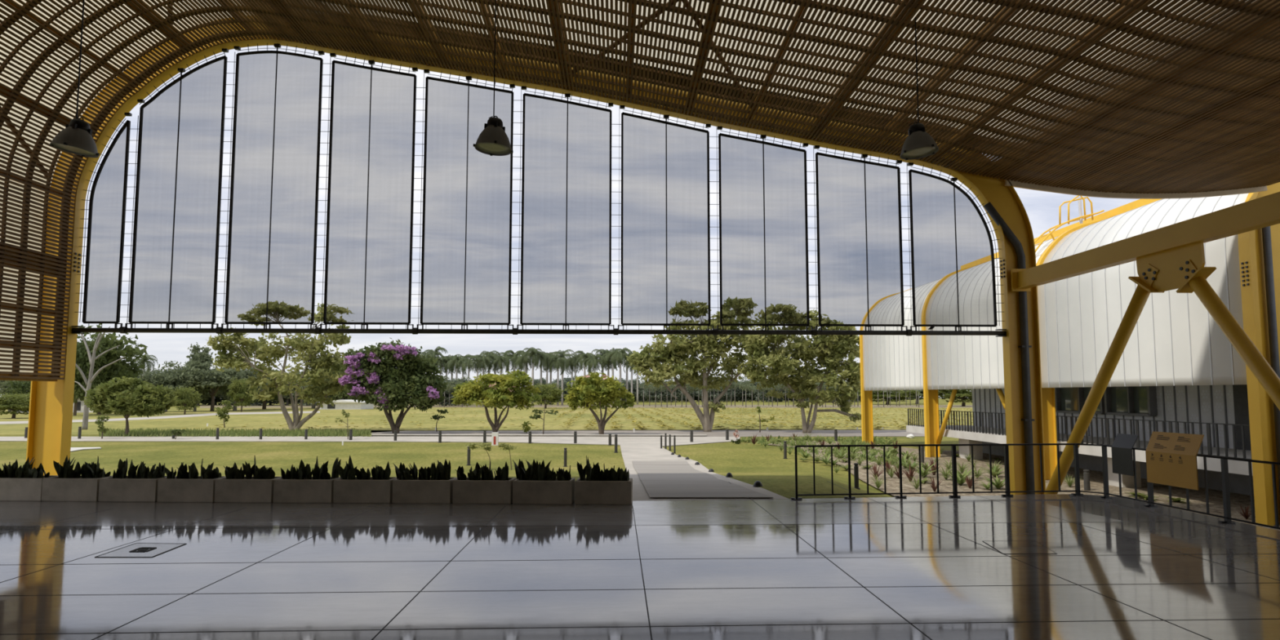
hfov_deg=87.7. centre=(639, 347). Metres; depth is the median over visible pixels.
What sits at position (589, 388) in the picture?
tree
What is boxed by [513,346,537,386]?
royal palm
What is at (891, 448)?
plant
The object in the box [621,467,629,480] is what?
snake plant
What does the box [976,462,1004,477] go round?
plant
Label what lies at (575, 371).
royal palm
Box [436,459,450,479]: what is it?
snake plant
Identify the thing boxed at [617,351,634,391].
royal palm
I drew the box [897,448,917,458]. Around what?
plant
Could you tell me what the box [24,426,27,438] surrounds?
bollard
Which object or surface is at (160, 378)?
shade tree
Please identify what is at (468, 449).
bollard
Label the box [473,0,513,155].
pendant lamp
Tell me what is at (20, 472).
snake plant
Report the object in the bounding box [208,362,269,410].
shade tree
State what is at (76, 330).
horizontal beam
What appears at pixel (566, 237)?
mesh screen
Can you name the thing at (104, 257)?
mesh screen
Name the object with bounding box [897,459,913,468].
plant
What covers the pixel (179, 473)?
snake plant
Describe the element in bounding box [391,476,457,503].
planter box
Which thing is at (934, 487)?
plant
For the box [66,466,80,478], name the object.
snake plant
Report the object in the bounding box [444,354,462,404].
royal palm
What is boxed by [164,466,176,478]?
snake plant
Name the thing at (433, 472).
snake plant
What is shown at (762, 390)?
tree
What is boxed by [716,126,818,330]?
mesh screen
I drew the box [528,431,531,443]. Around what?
bollard
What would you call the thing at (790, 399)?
shade tree
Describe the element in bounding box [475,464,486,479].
snake plant
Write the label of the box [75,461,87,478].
snake plant
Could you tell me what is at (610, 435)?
bollard
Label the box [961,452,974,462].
grass tuft
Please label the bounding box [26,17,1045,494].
frame
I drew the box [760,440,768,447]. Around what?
grass tuft
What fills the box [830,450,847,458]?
plant
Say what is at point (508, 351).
royal palm
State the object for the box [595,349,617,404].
royal palm
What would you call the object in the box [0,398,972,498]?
ground
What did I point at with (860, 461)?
grass tuft
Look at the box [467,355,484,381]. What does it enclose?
royal palm
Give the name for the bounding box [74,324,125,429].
bare tree
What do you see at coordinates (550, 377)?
royal palm
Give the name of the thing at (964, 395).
shade tree
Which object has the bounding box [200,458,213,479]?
snake plant
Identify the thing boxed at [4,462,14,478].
snake plant
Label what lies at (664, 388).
tree
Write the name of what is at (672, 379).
tree
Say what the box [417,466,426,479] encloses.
snake plant
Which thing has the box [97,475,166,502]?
planter box
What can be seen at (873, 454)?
plant
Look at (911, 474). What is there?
plant
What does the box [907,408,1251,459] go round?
walkway railing
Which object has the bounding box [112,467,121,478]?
snake plant
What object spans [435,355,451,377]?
royal palm
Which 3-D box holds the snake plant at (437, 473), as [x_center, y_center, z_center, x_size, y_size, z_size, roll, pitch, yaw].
[-3.259,2.027,10.952,0.130,0.311,0.196,-1,-4,9]
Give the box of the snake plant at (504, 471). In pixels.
[500,462,508,480]
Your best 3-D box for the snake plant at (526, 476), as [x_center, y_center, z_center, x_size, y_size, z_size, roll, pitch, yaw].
[-1.853,2.039,10.951,0.196,0.288,0.130,-1,-4,8]
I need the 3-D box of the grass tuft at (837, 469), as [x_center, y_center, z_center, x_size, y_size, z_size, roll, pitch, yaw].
[7.094,4.325,23.998,0.745,0.375,0.754,-1,-4,10]
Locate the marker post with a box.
[491,432,498,445]
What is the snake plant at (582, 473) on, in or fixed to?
on the planter box at (586, 492)
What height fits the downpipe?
6.926 m
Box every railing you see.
[790,443,1279,529]
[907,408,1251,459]
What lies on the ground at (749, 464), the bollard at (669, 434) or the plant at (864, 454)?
the bollard at (669, 434)
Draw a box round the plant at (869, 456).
[864,453,877,459]
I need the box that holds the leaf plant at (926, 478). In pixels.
[915,477,933,483]
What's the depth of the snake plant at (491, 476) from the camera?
10.83 m
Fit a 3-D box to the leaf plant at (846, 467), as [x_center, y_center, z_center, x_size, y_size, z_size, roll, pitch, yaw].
[7.992,4.613,25.797,0.640,0.156,0.680,-3,-5,37]
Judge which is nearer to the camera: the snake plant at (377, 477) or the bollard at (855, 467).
the snake plant at (377, 477)
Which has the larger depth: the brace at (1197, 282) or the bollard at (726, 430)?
the bollard at (726, 430)
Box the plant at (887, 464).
[882,460,891,472]
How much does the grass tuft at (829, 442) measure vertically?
0.500 m
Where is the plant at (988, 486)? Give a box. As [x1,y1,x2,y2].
[977,480,999,489]
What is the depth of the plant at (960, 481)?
21.24 m
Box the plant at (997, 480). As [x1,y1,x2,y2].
[978,475,1004,488]
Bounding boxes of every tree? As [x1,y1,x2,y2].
[0,380,21,412]
[0,391,30,418]
[3,380,31,403]
[72,333,106,415]
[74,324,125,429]
[76,323,148,414]
[83,376,178,435]
[137,360,198,411]
[150,367,191,405]
[170,359,247,411]
[171,385,202,414]
[184,342,217,411]
[199,366,226,404]
[201,396,231,404]
[206,302,351,431]
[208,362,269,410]
[215,391,247,405]
[226,376,257,412]
[240,363,288,408]
[240,398,289,405]
[277,384,299,405]
[284,399,304,404]
[288,365,342,408]
[292,368,341,405]
[311,358,350,400]
[336,337,448,433]
[435,377,467,405]
[443,375,453,407]
[447,380,455,406]
[450,369,542,432]
[453,375,470,407]
[523,377,546,401]
[532,382,564,408]
[547,380,569,400]
[551,376,574,384]
[563,371,635,434]
[616,378,643,401]
[626,308,765,431]
[636,376,652,406]
[638,386,661,402]
[642,378,653,405]
[642,386,671,402]
[647,383,662,407]
[653,380,666,406]
[657,380,685,402]
[660,377,674,407]
[666,378,674,405]
[670,377,679,406]
[672,385,696,401]
[682,383,691,407]
[682,387,701,401]
[687,386,698,393]
[692,388,702,401]
[696,388,730,402]
[707,383,734,401]
[720,380,731,405]
[722,380,742,401]
[726,376,734,405]
[728,375,742,405]
[731,388,750,401]
[733,379,759,401]
[734,376,751,406]
[738,377,754,407]
[740,308,861,433]
[745,379,759,407]
[748,382,762,401]
[753,378,780,402]
[757,381,768,405]
[761,386,772,405]
[766,375,780,406]
[772,383,784,405]
[773,388,791,401]
[778,383,787,406]
[782,395,798,401]
[804,382,839,401]
[817,382,832,407]
[852,382,861,401]
[857,390,919,404]
[891,389,939,404]
[937,388,972,406]
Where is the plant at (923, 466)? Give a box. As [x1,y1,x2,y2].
[916,461,934,470]
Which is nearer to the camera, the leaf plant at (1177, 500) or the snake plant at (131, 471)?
the snake plant at (131, 471)
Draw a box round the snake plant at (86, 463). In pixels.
[84,456,99,478]
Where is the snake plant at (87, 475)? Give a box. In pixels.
[82,462,93,478]
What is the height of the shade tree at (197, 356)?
12.504 m
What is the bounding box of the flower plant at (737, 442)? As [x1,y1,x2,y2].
[730,429,742,444]
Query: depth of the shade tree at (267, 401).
173.68 m
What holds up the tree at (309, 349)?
on the field
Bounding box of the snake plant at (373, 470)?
[371,466,382,479]
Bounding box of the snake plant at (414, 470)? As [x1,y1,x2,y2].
[408,462,420,479]
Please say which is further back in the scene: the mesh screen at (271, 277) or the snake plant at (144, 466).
the mesh screen at (271, 277)
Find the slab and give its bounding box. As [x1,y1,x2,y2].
[70,447,101,451]
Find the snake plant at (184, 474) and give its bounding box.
[177,463,189,479]
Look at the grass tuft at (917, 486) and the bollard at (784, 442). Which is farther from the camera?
the bollard at (784, 442)
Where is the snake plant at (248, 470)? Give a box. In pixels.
[242,456,256,479]
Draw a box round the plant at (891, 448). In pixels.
[885,446,898,451]
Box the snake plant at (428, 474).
[424,462,435,479]
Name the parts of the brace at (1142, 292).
cap plate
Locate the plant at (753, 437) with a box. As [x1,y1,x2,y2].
[750,433,759,444]
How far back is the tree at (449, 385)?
148.84 m
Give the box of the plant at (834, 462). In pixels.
[826,456,839,465]
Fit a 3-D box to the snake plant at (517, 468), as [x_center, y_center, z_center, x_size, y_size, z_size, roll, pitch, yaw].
[-1.996,2.006,10.980,0.224,0.357,0.140,3,-5,-36]
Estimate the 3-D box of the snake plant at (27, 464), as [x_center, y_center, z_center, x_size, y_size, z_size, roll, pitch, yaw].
[-10.344,2.021,11.265,0.140,0.368,0.224,0,-4,-2]
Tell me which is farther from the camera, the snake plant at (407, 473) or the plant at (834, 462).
the plant at (834, 462)
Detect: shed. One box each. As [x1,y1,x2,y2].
[72,398,93,412]
[319,399,373,409]
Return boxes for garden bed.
[768,440,1279,530]
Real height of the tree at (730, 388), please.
7.812 m
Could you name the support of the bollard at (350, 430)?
on the road at (680, 441)
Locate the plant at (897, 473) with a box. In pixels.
[891,464,903,478]
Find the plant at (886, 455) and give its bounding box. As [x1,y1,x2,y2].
[877,448,893,457]
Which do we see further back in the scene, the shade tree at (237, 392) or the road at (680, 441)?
the shade tree at (237, 392)
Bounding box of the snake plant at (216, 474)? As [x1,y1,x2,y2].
[212,466,221,479]
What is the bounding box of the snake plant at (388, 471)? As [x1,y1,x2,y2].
[377,461,391,479]
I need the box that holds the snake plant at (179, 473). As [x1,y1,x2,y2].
[173,462,186,479]
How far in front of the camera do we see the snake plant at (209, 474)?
11.01 m
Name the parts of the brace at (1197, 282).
cap plate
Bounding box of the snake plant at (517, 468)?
[512,458,525,480]
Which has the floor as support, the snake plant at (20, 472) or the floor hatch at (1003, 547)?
the floor hatch at (1003, 547)
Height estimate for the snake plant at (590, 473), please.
0.404 m
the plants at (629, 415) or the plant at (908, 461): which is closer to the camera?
the plant at (908, 461)
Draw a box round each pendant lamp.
[49,0,99,157]
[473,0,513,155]
[900,17,938,159]
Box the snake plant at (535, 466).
[525,459,538,480]
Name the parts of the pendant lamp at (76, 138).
lamp shade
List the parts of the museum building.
pane, pane, door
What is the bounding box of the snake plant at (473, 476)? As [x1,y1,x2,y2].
[469,462,482,479]
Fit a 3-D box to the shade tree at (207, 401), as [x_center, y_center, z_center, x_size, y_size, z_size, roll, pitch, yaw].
[-121.321,10.742,188.301,14.440,11.329,12.810,3,-5,-34]
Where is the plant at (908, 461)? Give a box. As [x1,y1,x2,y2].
[897,457,922,470]
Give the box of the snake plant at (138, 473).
[132,461,146,478]
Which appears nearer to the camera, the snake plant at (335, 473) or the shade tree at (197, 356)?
the snake plant at (335, 473)
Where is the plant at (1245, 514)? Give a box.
[1234,505,1251,519]
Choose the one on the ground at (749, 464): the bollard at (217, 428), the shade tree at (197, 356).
the bollard at (217, 428)
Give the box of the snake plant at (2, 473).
[0,465,8,478]
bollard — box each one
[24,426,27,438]
[77,426,81,438]
[215,427,219,439]
[259,428,262,439]
[304,429,307,439]
[349,429,352,439]
[393,430,396,440]
[438,430,441,442]
[466,446,471,465]
[483,430,486,442]
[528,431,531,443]
[563,448,567,466]
[573,431,577,443]
[608,433,612,445]
[613,434,617,453]
[660,435,662,448]
[664,433,666,449]
[668,434,671,450]
[673,435,675,453]
[689,430,693,441]
[725,429,728,439]
[782,440,787,458]
[834,429,837,441]
[853,462,860,489]
[920,446,924,462]
[1083,469,1090,490]
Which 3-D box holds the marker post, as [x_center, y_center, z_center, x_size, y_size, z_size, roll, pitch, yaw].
[-8.397,5.271,38.629,0.348,0.753,0.244,0,-4,-2]
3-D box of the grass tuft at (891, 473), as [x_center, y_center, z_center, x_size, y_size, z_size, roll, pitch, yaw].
[8.664,4.254,23.083,0.988,0.492,0.977,1,-4,-19]
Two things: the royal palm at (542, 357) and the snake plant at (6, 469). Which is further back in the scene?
the royal palm at (542, 357)
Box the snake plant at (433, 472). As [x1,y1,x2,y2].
[430,462,440,479]
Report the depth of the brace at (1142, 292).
11.95 m
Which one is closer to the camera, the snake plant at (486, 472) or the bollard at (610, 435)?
the snake plant at (486, 472)
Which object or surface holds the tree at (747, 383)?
on the ground at (749, 464)
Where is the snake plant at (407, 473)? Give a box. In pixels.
[403,466,413,479]
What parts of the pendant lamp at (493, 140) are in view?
lamp shade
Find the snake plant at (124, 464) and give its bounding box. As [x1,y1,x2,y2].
[117,457,132,478]
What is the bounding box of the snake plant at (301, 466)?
[296,459,305,479]
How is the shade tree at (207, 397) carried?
on the ground at (749, 464)
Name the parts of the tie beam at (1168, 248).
plate, node plate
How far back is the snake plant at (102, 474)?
11.16 m
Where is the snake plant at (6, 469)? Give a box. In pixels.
[2,458,17,478]
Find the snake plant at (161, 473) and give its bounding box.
[155,462,165,478]
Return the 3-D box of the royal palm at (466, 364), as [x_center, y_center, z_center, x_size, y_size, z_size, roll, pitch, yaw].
[-43.062,8.383,167.979,6.232,12.820,5.674,-1,-4,17]
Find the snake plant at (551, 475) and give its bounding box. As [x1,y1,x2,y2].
[546,467,556,480]
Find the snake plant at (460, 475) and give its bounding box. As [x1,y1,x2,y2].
[455,466,466,479]
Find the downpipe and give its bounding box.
[982,201,1035,494]
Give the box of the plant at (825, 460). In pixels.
[817,453,833,464]
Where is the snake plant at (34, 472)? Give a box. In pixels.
[31,462,44,478]
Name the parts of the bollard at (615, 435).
post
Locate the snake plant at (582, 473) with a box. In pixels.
[577,455,586,480]
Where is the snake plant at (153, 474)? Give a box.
[147,465,159,478]
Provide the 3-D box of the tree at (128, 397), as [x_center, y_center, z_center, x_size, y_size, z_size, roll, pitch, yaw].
[-35.755,4.087,46.761,6.328,4.237,3.518,-1,-4,14]
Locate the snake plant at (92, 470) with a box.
[86,462,101,478]
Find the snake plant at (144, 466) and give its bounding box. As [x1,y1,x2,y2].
[135,466,146,478]
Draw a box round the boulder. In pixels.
[906,434,914,438]
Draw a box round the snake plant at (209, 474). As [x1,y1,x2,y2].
[204,466,213,479]
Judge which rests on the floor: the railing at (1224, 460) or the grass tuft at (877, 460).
the railing at (1224, 460)
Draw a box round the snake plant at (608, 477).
[604,465,613,480]
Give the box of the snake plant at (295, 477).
[293,466,297,479]
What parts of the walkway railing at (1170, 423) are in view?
post, post, post, post, post, post, post, rail, rail, post, post, post, post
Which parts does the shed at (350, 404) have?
doorway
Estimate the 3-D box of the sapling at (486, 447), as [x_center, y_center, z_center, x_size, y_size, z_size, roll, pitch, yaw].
[-6.218,4.236,25.679,1.082,1.259,0.710,0,-4,-2]
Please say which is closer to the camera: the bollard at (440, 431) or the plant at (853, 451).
the plant at (853, 451)
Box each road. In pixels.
[0,436,739,446]
[370,429,924,436]
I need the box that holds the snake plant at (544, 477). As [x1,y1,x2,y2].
[540,466,548,480]
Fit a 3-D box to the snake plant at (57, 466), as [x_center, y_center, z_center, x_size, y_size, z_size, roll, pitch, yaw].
[-9.733,2.006,11.251,0.192,0.394,0.206,0,-4,-7]
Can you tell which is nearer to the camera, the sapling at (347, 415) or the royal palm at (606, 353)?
the sapling at (347, 415)
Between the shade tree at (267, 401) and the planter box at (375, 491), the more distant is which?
the shade tree at (267, 401)
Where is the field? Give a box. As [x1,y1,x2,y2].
[0,407,973,435]
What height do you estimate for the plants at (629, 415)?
0.250 m
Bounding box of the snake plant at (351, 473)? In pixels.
[347,462,356,479]
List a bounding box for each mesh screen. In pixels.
[74,112,138,328]
[128,48,235,328]
[224,43,331,328]
[323,53,425,329]
[420,69,522,329]
[520,85,621,329]
[619,105,719,330]
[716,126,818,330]
[813,145,911,331]
[906,162,1003,331]
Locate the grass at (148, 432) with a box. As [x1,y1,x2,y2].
[98,426,372,436]
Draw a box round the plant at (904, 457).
[888,452,911,463]
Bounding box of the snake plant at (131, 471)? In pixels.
[127,460,138,478]
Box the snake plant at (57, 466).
[53,455,67,478]
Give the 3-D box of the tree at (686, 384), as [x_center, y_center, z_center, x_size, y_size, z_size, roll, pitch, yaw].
[10.453,9.757,152.052,3.969,7.736,4.134,0,-4,7]
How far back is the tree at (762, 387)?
167.35 m
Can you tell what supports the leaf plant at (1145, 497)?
on the garden bed
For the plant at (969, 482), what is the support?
on the garden bed
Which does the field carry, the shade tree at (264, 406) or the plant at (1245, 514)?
the shade tree at (264, 406)
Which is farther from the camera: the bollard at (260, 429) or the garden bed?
the bollard at (260, 429)
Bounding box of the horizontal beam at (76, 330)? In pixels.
[71,323,1006,337]
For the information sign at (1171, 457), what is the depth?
9.92 m
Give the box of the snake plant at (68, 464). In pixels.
[58,457,75,478]
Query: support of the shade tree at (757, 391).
on the ground at (749, 464)
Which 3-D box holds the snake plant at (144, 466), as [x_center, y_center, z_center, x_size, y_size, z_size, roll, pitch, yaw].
[-8.329,2.088,11.178,0.144,0.222,0.135,-1,-4,9]
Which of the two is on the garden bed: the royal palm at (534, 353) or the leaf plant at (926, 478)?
the leaf plant at (926, 478)
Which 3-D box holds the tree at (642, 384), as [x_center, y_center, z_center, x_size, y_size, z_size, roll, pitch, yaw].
[0.993,10.487,161.888,3.925,7.650,4.088,-2,-5,28]
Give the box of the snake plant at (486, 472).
[480,462,490,479]
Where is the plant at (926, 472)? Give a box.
[906,462,942,477]
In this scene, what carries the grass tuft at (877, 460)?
on the garden bed
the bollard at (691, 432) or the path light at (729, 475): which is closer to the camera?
the path light at (729, 475)
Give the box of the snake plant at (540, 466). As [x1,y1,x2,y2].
[537,459,551,480]
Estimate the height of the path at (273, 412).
0.030 m
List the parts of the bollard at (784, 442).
post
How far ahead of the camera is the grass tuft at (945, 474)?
22.55 m
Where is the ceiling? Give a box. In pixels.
[0,0,1279,381]
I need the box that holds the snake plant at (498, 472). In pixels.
[495,466,501,479]
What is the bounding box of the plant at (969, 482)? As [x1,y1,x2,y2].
[964,472,976,488]
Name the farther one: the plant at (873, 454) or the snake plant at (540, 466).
the plant at (873, 454)
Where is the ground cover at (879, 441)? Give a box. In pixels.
[740,435,897,465]
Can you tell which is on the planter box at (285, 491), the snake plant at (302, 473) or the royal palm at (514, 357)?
the snake plant at (302, 473)
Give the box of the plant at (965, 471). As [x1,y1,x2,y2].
[949,465,981,478]
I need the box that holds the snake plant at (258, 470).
[254,467,266,479]
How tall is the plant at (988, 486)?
0.279 m
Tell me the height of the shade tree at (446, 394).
7.428 m
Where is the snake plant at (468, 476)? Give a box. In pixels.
[467,466,475,479]
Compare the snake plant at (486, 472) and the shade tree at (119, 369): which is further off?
the shade tree at (119, 369)
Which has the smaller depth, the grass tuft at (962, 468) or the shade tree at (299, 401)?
the grass tuft at (962, 468)
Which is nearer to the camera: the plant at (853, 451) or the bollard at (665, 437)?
the plant at (853, 451)
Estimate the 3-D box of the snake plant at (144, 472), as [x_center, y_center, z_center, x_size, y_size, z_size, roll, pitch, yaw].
[-8.208,2.043,11.142,0.196,0.305,0.130,4,-5,-43]
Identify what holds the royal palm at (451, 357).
on the ground at (749, 464)
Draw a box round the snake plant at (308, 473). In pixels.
[306,464,319,479]
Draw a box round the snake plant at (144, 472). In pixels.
[141,461,155,478]
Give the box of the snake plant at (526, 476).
[520,463,532,480]
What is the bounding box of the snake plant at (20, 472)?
[15,464,26,478]
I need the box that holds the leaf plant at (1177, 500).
[1160,495,1191,502]
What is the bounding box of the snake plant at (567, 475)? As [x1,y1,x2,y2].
[560,465,571,480]
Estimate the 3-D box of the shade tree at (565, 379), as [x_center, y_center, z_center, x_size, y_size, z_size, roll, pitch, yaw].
[-31.552,17.092,277.512,16.545,11.091,14.678,1,-4,-17]
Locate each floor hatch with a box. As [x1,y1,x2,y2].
[94,542,186,557]
[982,541,1057,554]
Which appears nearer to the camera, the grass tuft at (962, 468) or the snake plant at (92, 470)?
the snake plant at (92, 470)
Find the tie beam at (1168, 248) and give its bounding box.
[1010,191,1279,292]
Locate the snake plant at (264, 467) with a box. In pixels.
[253,465,265,479]
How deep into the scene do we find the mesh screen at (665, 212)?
14.65 m
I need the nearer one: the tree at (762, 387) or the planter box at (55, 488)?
the planter box at (55, 488)
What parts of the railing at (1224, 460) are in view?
post, plate, post, plate, post, plate, post, plate, post, plate, rail, rail, post, post, plate, post, plate, post, plate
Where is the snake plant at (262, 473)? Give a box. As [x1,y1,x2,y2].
[259,466,272,479]
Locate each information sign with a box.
[1111,433,1138,475]
[1145,431,1204,490]
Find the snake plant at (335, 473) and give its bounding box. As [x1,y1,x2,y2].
[331,457,341,479]
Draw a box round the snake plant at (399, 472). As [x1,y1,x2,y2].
[392,462,405,479]
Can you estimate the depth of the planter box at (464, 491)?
10.70 m
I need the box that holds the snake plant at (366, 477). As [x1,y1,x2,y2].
[360,469,370,479]
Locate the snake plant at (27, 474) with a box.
[23,467,32,478]
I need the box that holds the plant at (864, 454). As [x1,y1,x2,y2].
[856,450,871,457]
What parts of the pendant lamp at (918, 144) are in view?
lamp shade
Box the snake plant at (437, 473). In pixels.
[435,462,440,479]
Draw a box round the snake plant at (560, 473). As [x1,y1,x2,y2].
[555,467,564,480]
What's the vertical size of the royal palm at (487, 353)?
14.607 m
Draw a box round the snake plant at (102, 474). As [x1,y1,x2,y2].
[98,467,111,478]
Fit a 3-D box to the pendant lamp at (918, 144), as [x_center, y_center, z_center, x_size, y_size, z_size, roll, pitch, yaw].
[4.094,-3.874,9.843,0.522,2.100,0.523,-1,-4,15]
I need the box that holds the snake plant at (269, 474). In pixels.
[264,466,275,479]
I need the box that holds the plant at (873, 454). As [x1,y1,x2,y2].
[864,448,879,457]
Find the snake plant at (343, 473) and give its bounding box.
[337,455,351,479]
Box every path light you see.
[725,472,733,477]
[752,480,763,486]
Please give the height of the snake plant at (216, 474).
0.217 m
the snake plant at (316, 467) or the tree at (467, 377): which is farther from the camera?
the tree at (467, 377)
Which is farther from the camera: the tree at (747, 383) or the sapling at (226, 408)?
the tree at (747, 383)
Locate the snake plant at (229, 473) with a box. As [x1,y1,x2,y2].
[223,462,235,479]
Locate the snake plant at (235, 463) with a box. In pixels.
[228,462,236,479]
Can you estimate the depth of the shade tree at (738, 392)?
275.44 m
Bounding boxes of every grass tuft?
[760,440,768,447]
[775,442,783,450]
[786,447,792,454]
[791,432,800,440]
[812,452,825,461]
[823,436,834,444]
[829,464,841,472]
[847,449,862,459]
[853,453,866,465]
[868,475,891,488]
[871,456,883,465]
[878,466,898,477]
[892,459,904,467]
[902,475,928,488]
[907,453,919,461]
[929,464,959,479]
[941,457,951,469]
[950,462,969,473]
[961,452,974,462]
[966,464,988,478]
[978,459,1004,470]
[1063,475,1082,487]
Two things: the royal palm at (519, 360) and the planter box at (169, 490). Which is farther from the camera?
the royal palm at (519, 360)
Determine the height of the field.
0.030 m
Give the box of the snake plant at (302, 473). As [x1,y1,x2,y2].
[297,463,307,479]
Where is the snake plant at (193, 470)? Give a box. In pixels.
[188,462,198,479]
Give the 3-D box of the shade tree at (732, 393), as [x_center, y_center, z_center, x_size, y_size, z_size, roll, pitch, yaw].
[31.387,17.585,265.586,12.577,8.289,11.158,0,-4,3]
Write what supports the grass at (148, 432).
on the field
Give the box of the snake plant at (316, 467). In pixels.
[314,456,328,479]
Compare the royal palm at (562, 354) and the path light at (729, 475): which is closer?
the path light at (729, 475)
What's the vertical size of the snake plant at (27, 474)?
0.193 m
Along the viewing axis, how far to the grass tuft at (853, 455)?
29.59 m
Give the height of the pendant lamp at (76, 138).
4.346 m
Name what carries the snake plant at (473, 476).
in the planter box at (464, 491)
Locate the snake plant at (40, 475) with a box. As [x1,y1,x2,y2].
[37,467,49,478]
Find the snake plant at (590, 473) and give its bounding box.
[585,457,598,480]
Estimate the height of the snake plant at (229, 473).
0.304 m
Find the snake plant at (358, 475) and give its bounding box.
[355,466,364,479]
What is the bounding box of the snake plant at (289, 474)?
[280,464,293,479]
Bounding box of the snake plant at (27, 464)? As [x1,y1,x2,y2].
[23,456,35,470]
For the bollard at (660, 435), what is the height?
0.802 m
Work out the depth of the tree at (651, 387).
150.74 m
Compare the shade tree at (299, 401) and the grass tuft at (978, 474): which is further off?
the shade tree at (299, 401)
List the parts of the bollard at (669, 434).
post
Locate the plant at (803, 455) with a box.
[798,449,811,458]
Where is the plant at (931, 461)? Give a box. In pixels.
[924,457,941,475]
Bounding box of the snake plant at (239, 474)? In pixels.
[234,466,244,479]
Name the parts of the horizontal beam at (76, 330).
plate, plate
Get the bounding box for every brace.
[1044,263,1164,493]
[1176,259,1279,410]
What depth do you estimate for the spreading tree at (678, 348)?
52.06 m
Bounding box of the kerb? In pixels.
[371,434,706,435]
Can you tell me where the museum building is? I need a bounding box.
[859,182,1279,525]
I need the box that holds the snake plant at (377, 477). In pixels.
[374,465,385,479]
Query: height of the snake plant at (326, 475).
0.250 m
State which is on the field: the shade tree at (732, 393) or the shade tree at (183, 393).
the shade tree at (183, 393)
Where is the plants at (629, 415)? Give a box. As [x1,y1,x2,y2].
[182,406,973,429]
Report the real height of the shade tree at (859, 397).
8.454 m
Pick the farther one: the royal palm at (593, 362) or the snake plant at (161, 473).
the royal palm at (593, 362)
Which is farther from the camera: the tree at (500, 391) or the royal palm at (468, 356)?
the royal palm at (468, 356)
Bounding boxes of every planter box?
[0,475,57,501]
[41,475,112,501]
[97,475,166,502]
[156,475,226,502]
[214,475,281,502]
[272,476,340,502]
[333,476,396,503]
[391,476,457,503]
[452,477,516,504]
[512,477,575,504]
[574,477,632,504]
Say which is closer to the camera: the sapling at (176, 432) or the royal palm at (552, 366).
the sapling at (176, 432)
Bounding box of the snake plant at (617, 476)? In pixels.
[610,466,622,480]
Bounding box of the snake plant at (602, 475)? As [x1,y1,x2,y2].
[597,467,608,480]
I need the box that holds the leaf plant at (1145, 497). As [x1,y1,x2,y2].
[1130,492,1159,500]
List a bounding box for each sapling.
[94,414,110,438]
[169,428,186,439]
[213,400,233,427]
[335,408,350,439]
[430,408,448,431]
[464,442,491,467]
[497,443,518,470]
[521,421,531,432]
[528,403,558,434]
[755,405,774,432]
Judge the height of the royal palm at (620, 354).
15.164 m
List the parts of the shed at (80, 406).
doorway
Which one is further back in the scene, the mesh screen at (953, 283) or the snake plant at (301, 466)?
the mesh screen at (953, 283)
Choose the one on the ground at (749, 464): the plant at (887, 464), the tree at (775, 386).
the tree at (775, 386)
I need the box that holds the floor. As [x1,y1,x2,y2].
[0,480,1279,639]
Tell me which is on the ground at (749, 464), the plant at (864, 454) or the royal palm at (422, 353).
the royal palm at (422, 353)
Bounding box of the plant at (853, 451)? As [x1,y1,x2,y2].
[844,446,861,453]
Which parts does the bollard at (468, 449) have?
post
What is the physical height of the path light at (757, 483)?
0.100 m
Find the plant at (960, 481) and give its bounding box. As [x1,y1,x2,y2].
[942,468,977,484]
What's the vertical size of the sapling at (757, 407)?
2.074 m
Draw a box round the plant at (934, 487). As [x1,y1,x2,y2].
[928,476,942,491]
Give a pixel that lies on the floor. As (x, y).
(872, 568)
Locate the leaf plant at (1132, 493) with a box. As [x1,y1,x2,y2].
[1123,492,1147,497]
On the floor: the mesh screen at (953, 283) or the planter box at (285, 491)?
the planter box at (285, 491)
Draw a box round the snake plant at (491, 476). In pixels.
[488,469,497,479]
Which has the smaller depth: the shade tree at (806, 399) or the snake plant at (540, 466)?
the snake plant at (540, 466)
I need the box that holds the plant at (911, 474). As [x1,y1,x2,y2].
[902,464,915,481]
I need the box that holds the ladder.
[1034,195,1104,252]
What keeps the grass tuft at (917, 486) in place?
on the garden bed
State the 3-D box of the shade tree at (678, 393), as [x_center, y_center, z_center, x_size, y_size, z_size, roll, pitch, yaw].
[12.588,16.363,256.168,11.842,9.480,10.506,-2,-5,29]
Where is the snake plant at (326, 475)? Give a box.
[318,465,330,479]
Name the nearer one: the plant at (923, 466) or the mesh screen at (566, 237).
the mesh screen at (566, 237)
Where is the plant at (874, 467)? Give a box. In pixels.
[869,462,884,478]
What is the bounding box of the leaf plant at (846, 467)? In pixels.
[840,464,852,469]
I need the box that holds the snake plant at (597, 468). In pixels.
[589,462,599,480]
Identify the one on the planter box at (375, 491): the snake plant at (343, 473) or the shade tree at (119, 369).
the snake plant at (343, 473)
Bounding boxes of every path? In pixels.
[0,411,319,424]
[620,444,787,501]
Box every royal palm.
[129,355,157,376]
[419,351,437,367]
[423,346,448,373]
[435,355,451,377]
[435,355,454,379]
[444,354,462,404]
[445,355,468,405]
[451,354,474,404]
[457,355,479,405]
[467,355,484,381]
[471,354,493,405]
[477,350,499,382]
[488,351,505,374]
[490,355,512,374]
[500,351,514,375]
[502,350,522,372]
[510,355,531,390]
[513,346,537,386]
[520,347,545,404]
[531,352,552,405]
[537,351,555,404]
[542,352,558,404]
[547,355,568,405]
[551,349,575,404]
[565,353,582,385]
[565,357,580,386]
[572,351,595,375]
[577,353,599,373]
[583,354,605,404]
[591,349,610,379]
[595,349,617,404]
[600,347,626,402]
[608,347,632,405]
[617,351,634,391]
[621,355,637,393]
[635,370,641,404]

